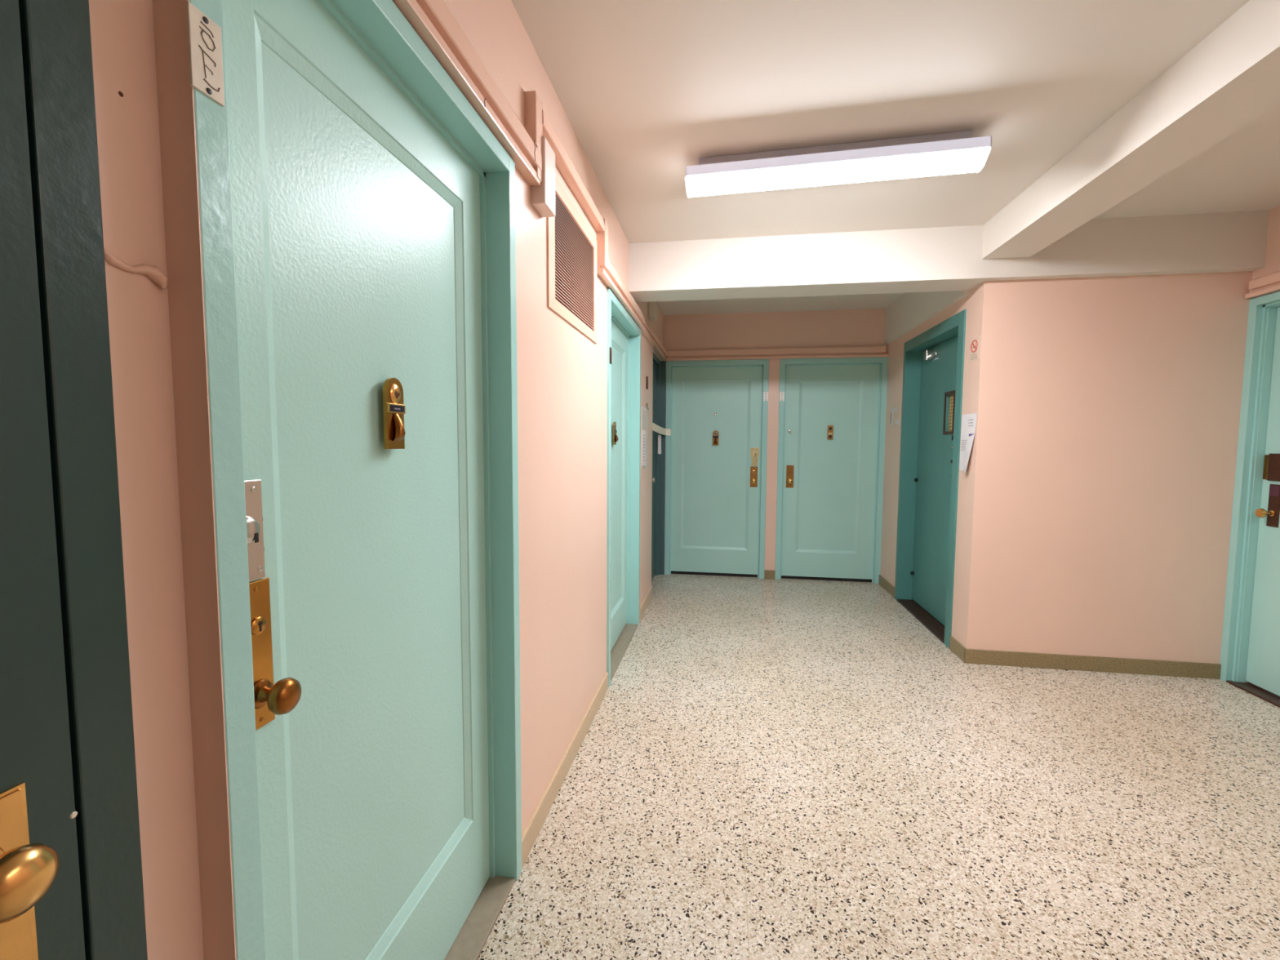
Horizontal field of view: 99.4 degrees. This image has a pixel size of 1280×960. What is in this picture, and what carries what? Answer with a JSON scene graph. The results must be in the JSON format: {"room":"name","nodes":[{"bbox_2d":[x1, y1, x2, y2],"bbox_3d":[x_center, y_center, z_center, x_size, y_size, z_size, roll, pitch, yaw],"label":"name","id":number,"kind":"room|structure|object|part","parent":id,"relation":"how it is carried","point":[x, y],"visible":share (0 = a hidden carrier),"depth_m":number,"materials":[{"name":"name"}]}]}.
{"room":"apartment building hallway","nodes":[
{"label":"apartment building hallway","id":0,"kind":"room"},
{"bbox_2d":[88,0,663,959],"bbox_3d":[-0.799,0.066,-0.326,0.225,2.606,12.100,1,4,9],"label":"wall","id":1,"kind":"structure","parent":0,"point":[562,373],"depth_m":0.69,"materials":[{"name":"pink paint"}]},
{"bbox_2d":[0,0,147,959],"bbox_3d":[-0.680,0.259,0.110,0.211,2.160,1.011,1,4,9],"label":"door","id":2,"kind":"structure","parent":1,"relation":"in","point":[71,877],"depth_m":0.53,"materials":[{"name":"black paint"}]},
{"bbox_3d":[-0.583,0.400,0.492,0.006,0.228,0.054,1,4,9],"label":"knob plate","id":3,"kind":"part","parent":2,"relation":"part of","materials":[{"name":"gold metal"}]},
{"bbox_2d":[152,0,522,959],"bbox_3d":[-0.513,0.191,1.165,0.152,2.151,0.985,1,4,9],"label":"door","id":4,"kind":"structure","parent":1,"relation":"in","point":[340,224],"depth_m":1.01,"materials":[{"name":"teal"}]},
{"bbox_3d":[-0.562,0.225,0.679,0.087,2.150,0.002,1,4,9],"label":"frame","id":5,"kind":"part","parent":4,"relation":"part of","materials":[{"name":"pink paint"}]},
{"bbox_3d":[-0.578,0.075,0.800,0.005,0.150,0.050,1,4,9],"label":"lock plate","id":6,"kind":"part","parent":4,"relation":"part of","materials":[{"name":"silver metal"}]},
{"bbox_3d":[-0.578,0.264,0.821,0.004,0.226,0.050,1,4,9],"label":"knob plate","id":7,"kind":"part","parent":4,"relation":"part of","materials":[{"name":"gold metal"}]},
{"bbox_3d":[-0.519,-0.140,1.145,0.008,0.149,0.060,1,4,9],"label":"viewer plate","id":8,"kind":"part","parent":4,"relation":"part of","materials":[{"name":"gold metal"}]},
{"bbox_2d":[392,0,666,360],"bbox_3d":[-0.205,-1.008,2.528,0.038,0.041,5.856,1,4,9],"label":"trim","id":9,"kind":"structure","parent":1,"relation":"attached to","point":[412,11],"depth_m":1.29,"materials":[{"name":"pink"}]},
{"bbox_2d":[416,0,666,356],"bbox_3d":[-0.200,-1.118,2.519,0.048,0.258,5.855,1,4,9],"label":"wire raceway","id":10,"kind":"object","parent":1,"relation":"attached to","point":[528,139],"visible":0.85,"depth_m":1.66,"materials":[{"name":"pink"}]},
{"bbox_2d":[531,136,555,217],"bbox_3d":[-0.316,-0.986,1.775,0.049,0.206,0.110,1,4,9],"label":"junction box","id":11,"kind":"object","parent":1,"relation":"attached to","point":[543,196],"visible":0.79,"depth_m":1.75,"materials":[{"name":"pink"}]},
{"bbox_2d":[546,176,596,343],"bbox_3d":[-0.266,-0.870,2.240,0.011,0.478,0.720,1,4,9],"label":"air vent","id":12,"kind":"object","parent":1,"relation":"in","point":[571,246],"visible":0.91,"depth_m":2.18,"materials":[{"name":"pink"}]},
{"bbox_2d":[521,586,652,866],"bbox_3d":[-0.138,1.081,3.243,0.013,0.090,3.107,1,4,9],"label":"baseboard","id":13,"kind":"structure","parent":1,"relation":"attached to","point":[531,833],"depth_m":2.14,"materials":[{"name":"beige wood"}]},
{"bbox_2d":[606,288,640,687],"bbox_3d":[-0.152,0.034,3.455,0.152,2.151,1.076,1,4,9],"label":"door","id":14,"kind":"structure","parent":1,"relation":"in","point":[624,335],"depth_m":3.73,"materials":[{"name":"teal"}]},
{"bbox_3d":[-0.160,-0.295,3.424,0.008,0.145,0.060,1,4,9],"label":"viewer plate","id":15,"kind":"part","parent":14,"relation":"part of","materials":[{"name":"gold metal"}]},
{"bbox_2d":[640,402,648,468],"bbox_3d":[0.043,-0.349,4.231,0.020,0.509,0.340,1,4,9],"label":"notice sleeve","id":16,"kind":"object","parent":1,"relation":"attached to","point":[644,411],"visible":1,"depth_m":4.21,"materials":[{"name":"beige plastic"}]},
{"bbox_2d":[645,376,648,389],"bbox_3d":[0.056,-0.766,4.281,0.013,0.098,0.040,1,4,9],"label":"number plate","id":17,"kind":"object","parent":1,"relation":"attached to","point":[646,377],"visible":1,"depth_m":4.26,"materials":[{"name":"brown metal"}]},
{"bbox_2d":[648,301,657,319],"bbox_3d":[0.102,-1.385,4.353,0.060,0.180,0.120,1,4,9],"label":"box","id":18,"kind":"object","parent":1,"relation":"attached to","point":[652,306],"visible":0.56,"depth_m":4.30,"materials":[{"name":"beige plastic"}]},
{"bbox_2d":[651,352,666,580],"bbox_3d":[0.115,-0.083,5.109,0.154,2.157,0.793,1,4,9],"label":"door","id":19,"kind":"structure","parent":1,"relation":"in","point":[659,366],"depth_m":5.43,"materials":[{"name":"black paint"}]},
{"bbox_2d":[651,422,671,453],"bbox_3d":[0.171,-0.378,5.047,0.070,0.285,0.851,1,4,14],"label":"tape strip","id":20,"kind":"object","parent":19,"relation":"attached to","point":[655,427],"visible":1,"depth_m":5.19,"materials":[{"name":"beige paper"}]},
{"bbox_2d":[663,308,888,576],"bbox_3d":[1.308,-0.323,5.409,2.600,2.606,0.200,1,4,9],"label":"wall","id":21,"kind":"structure","parent":0,"point":[847,327],"depth_m":5.27,"materials":[{"name":"pink paint"}]},
{"bbox_2d":[664,359,768,578],"bbox_3d":[0.759,-0.105,5.470,0.999,2.158,0.168,1,4,9],"label":"door","id":22,"kind":"structure","parent":21,"relation":"in","point":[717,411],"depth_m":5.45,"materials":[{"name":"teal"}]},
{"bbox_3d":[0.757,-0.421,5.422,0.056,0.145,0.008,1,4,9],"label":"viewer plate","id":23,"kind":"part","parent":22,"relation":"part of","materials":[{"name":"gold metal"}]},
{"bbox_3d":[1.130,-0.032,5.392,0.072,0.206,0.004,1,4,9],"label":"knob plate","id":24,"kind":"part","parent":22,"relation":"part of","materials":[{"name":"gold metal"}]},
{"bbox_3d":[1.137,-0.230,5.376,0.085,0.180,0.007,1,4,9],"label":"lock plate","id":25,"kind":"part","parent":22,"relation":"part of","materials":[{"name":"gold metal"}]},
{"bbox_2d":[764,569,775,579],"bbox_3d":[1.290,0.940,5.393,0.102,0.090,0.013,1,4,9],"label":"baseboard","id":26,"kind":"structure","parent":21,"relation":"attached to","point":[769,574],"depth_m":5.39,"materials":[{"name":"stone"}]},
{"bbox_2d":[666,345,888,360],"bbox_3d":[1.294,-1.219,5.230,2.080,0.103,0.044,1,4,9],"label":"trim","id":27,"kind":"structure","parent":21,"relation":"attached to","point":[879,351],"depth_m":5.21,"materials":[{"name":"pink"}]},
{"bbox_2d":[774,356,888,583],"bbox_3d":[1.843,-0.087,5.300,0.986,2.158,0.168,1,4,9],"label":"door","id":28,"kind":"structure","parent":21,"relation":"in","point":[832,430],"depth_m":5.28,"materials":[{"name":"teal"}]},
{"bbox_3d":[1.474,-0.034,5.338,0.072,0.222,0.004,1,4,9],"label":"knob plate","id":29,"kind":"part","parent":28,"relation":"part of","materials":[{"name":"gold metal"}]},
{"bbox_3d":[1.839,-0.460,5.249,0.052,0.135,0.008,1,4,9],"label":"viewer plate","id":30,"kind":"part","parent":28,"relation":"part of","materials":[{"name":"gold metal"}]},
{"bbox_2d":[477,573,1279,959],"bbox_3d":[1.038,1.453,-0.495,4.150,0.121,12.450,1,4,9],"label":"floor","id":31,"kind":"structure","parent":0,"point":[766,769],"depth_m":2.04,"materials":[{"name":"stone"}]},
{"bbox_2d":[511,0,1279,315],"bbox_3d":[1.052,-1.266,-0.684,4.150,0.120,12.450,1,4,9],"label":"ceiling","id":32,"kind":"structure","parent":0,"point":[648,90],"depth_m":1.97,"materials":[{"name":"beige paint"}]},
{"bbox_2d":[684,130,991,197],"bbox_3d":[0.807,-1.351,2.342,1.208,0.134,0.208,1,4,12],"label":"ceiling light","id":33,"kind":"object","parent":32,"relation":"attached to","point":[957,152],"visible":1,"depth_m":2.27,"materials":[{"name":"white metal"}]},
{"bbox_2d":[884,290,968,343],"bbox_3d":[2.304,-1.383,4.210,0.295,0.333,1.711,1,4,9],"label":"soffit","id":34,"kind":"structure","parent":32,"relation":"attached to","point":[909,310],"depth_m":4.30,"materials":[{"name":"beige paint"}]},
{"bbox_2d":[628,209,1269,302],"bbox_3d":[1.666,-1.336,3.311,3.474,0.309,0.266,1,4,9],"label":"beam","id":35,"kind":"structure","parent":32,"relation":"attached to","point":[937,259],"depth_m":3.19,"materials":[{"name":"beige paint"}]},
{"bbox_2d":[982,0,1279,258],"bbox_3d":[1.322,-1.034,-1.812,0.251,0.202,9.979,1,4,9],"label":"beam","id":36,"kind":"structure","parent":32,"relation":"attached to","point":[1230,79],"depth_m":1.92,"materials":[{"name":"beige paint"}]},
{"bbox_2d":[880,279,1032,651],"bbox_3d":[2.299,-0.083,4.199,0.260,2.307,1.911,1,4,9],"label":"wall","id":37,"kind":"structure","parent":0,"point":[994,388],"depth_m":3.29,"materials":[{"name":"pink paint"}]},
{"bbox_2d":[890,402,900,426],"bbox_3d":[2.273,-0.578,4.838,0.005,0.205,0.260,1,4,9],"label":"placard","id":38,"kind":"object","parent":37,"relation":"attached to","point":[895,408],"visible":1,"depth_m":4.83,"materials":[{"name":"beige paper"}]},
{"bbox_2d":[878,574,966,662],"bbox_3d":[2.159,1.021,4.291,0.013,0.090,1.921,1,4,9],"label":"baseboard","id":39,"kind":"structure","parent":37,"relation":"attached to","point":[955,646],"depth_m":3.55,"materials":[{"name":"stone"}]},
{"bbox_2d":[894,309,966,648],"bbox_3d":[2.223,-0.021,4.077,0.170,2.200,1.180,1,4,9],"label":"door","id":40,"kind":"structure","parent":37,"relation":"in","point":[934,359],"depth_m":4.25,"materials":[{"name":"teal paint"}]},
{"bbox_3d":[2.210,1.072,4.173,0.150,0.006,1.043,1,4,9],"label":"sill","id":41,"kind":"part","parent":40,"relation":"part of","materials":[{"name":"brown wood"}]},
{"bbox_2d":[959,413,977,472],"bbox_3d":[2.024,-0.228,3.377,0.031,0.364,0.212,1,4,9],"label":"paper notice","id":42,"kind":"object","parent":37,"relation":"attached to","point":[968,421],"visible":1,"depth_m":3.38,"materials":[{"name":"white paper"}]},
{"bbox_2d":[968,335,980,362],"bbox_3d":[2.038,-0.798,3.310,0.008,0.141,0.145,1,4,9],"label":"no smoking sign","id":43,"kind":"object","parent":37,"relation":"attached to","point":[975,343],"visible":1,"depth_m":3.30,"materials":[{"name":"beige paper"}]},
{"bbox_2d":[1013,271,1253,663],"bbox_3d":[2.957,-0.010,3.209,1.350,2.307,0.155,1,4,9],"label":"wall","id":44,"kind":"structure","parent":0,"point":[1135,383],"depth_m":3.15,"materials":[{"name":"pink paint"}]},
{"bbox_2d":[964,648,1221,679],"bbox_3d":[2.681,1.097,3.245,1.370,0.090,0.013,1,4,9],"label":"baseboard","id":45,"kind":"structure","parent":44,"relation":"attached to","point":[1044,660],"depth_m":3.23,"materials":[{"name":"stone"}]},
{"bbox_2d":[1250,205,1279,298],"bbox_3d":[2.708,0.195,-1.913,0.251,2.606,10.045,1,4,9],"label":"wall","id":46,"kind":"structure","parent":0,"point":[1272,263],"depth_m":2.88,"materials":[{"name":"pink paint"}]},
{"bbox_2d":[1219,291,1279,707],"bbox_3d":[3.361,0.112,2.584,0.155,2.155,0.969,1,4,9],"label":"door","id":47,"kind":"structure","parent":46,"relation":"in","point":[1250,662],"depth_m":2.99,"materials":[{"name":"teal"}]},
{"bbox_3d":[3.430,-0.070,2.972,0.009,0.135,0.026,1,4,9],"label":"strike plate","id":48,"kind":"part","parent":47,"relation":"part of","materials":[{"name":"gold metal"}]},
{"bbox_3d":[3.421,0.139,2.929,0.006,0.230,0.062,1,4,9],"label":"knob plate","id":49,"kind":"part","parent":47,"relation":"part of","materials":[{"name":"brown metal"}]},
{"bbox_2d":[1244,271,1279,298],"bbox_3d":[2.571,-0.708,-1.958,0.044,0.096,10.035,1,4,9],"label":"trim","id":50,"kind":"structure","parent":46,"relation":"attached to","point":[1269,283],"depth_m":2.89,"materials":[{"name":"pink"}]}
]}

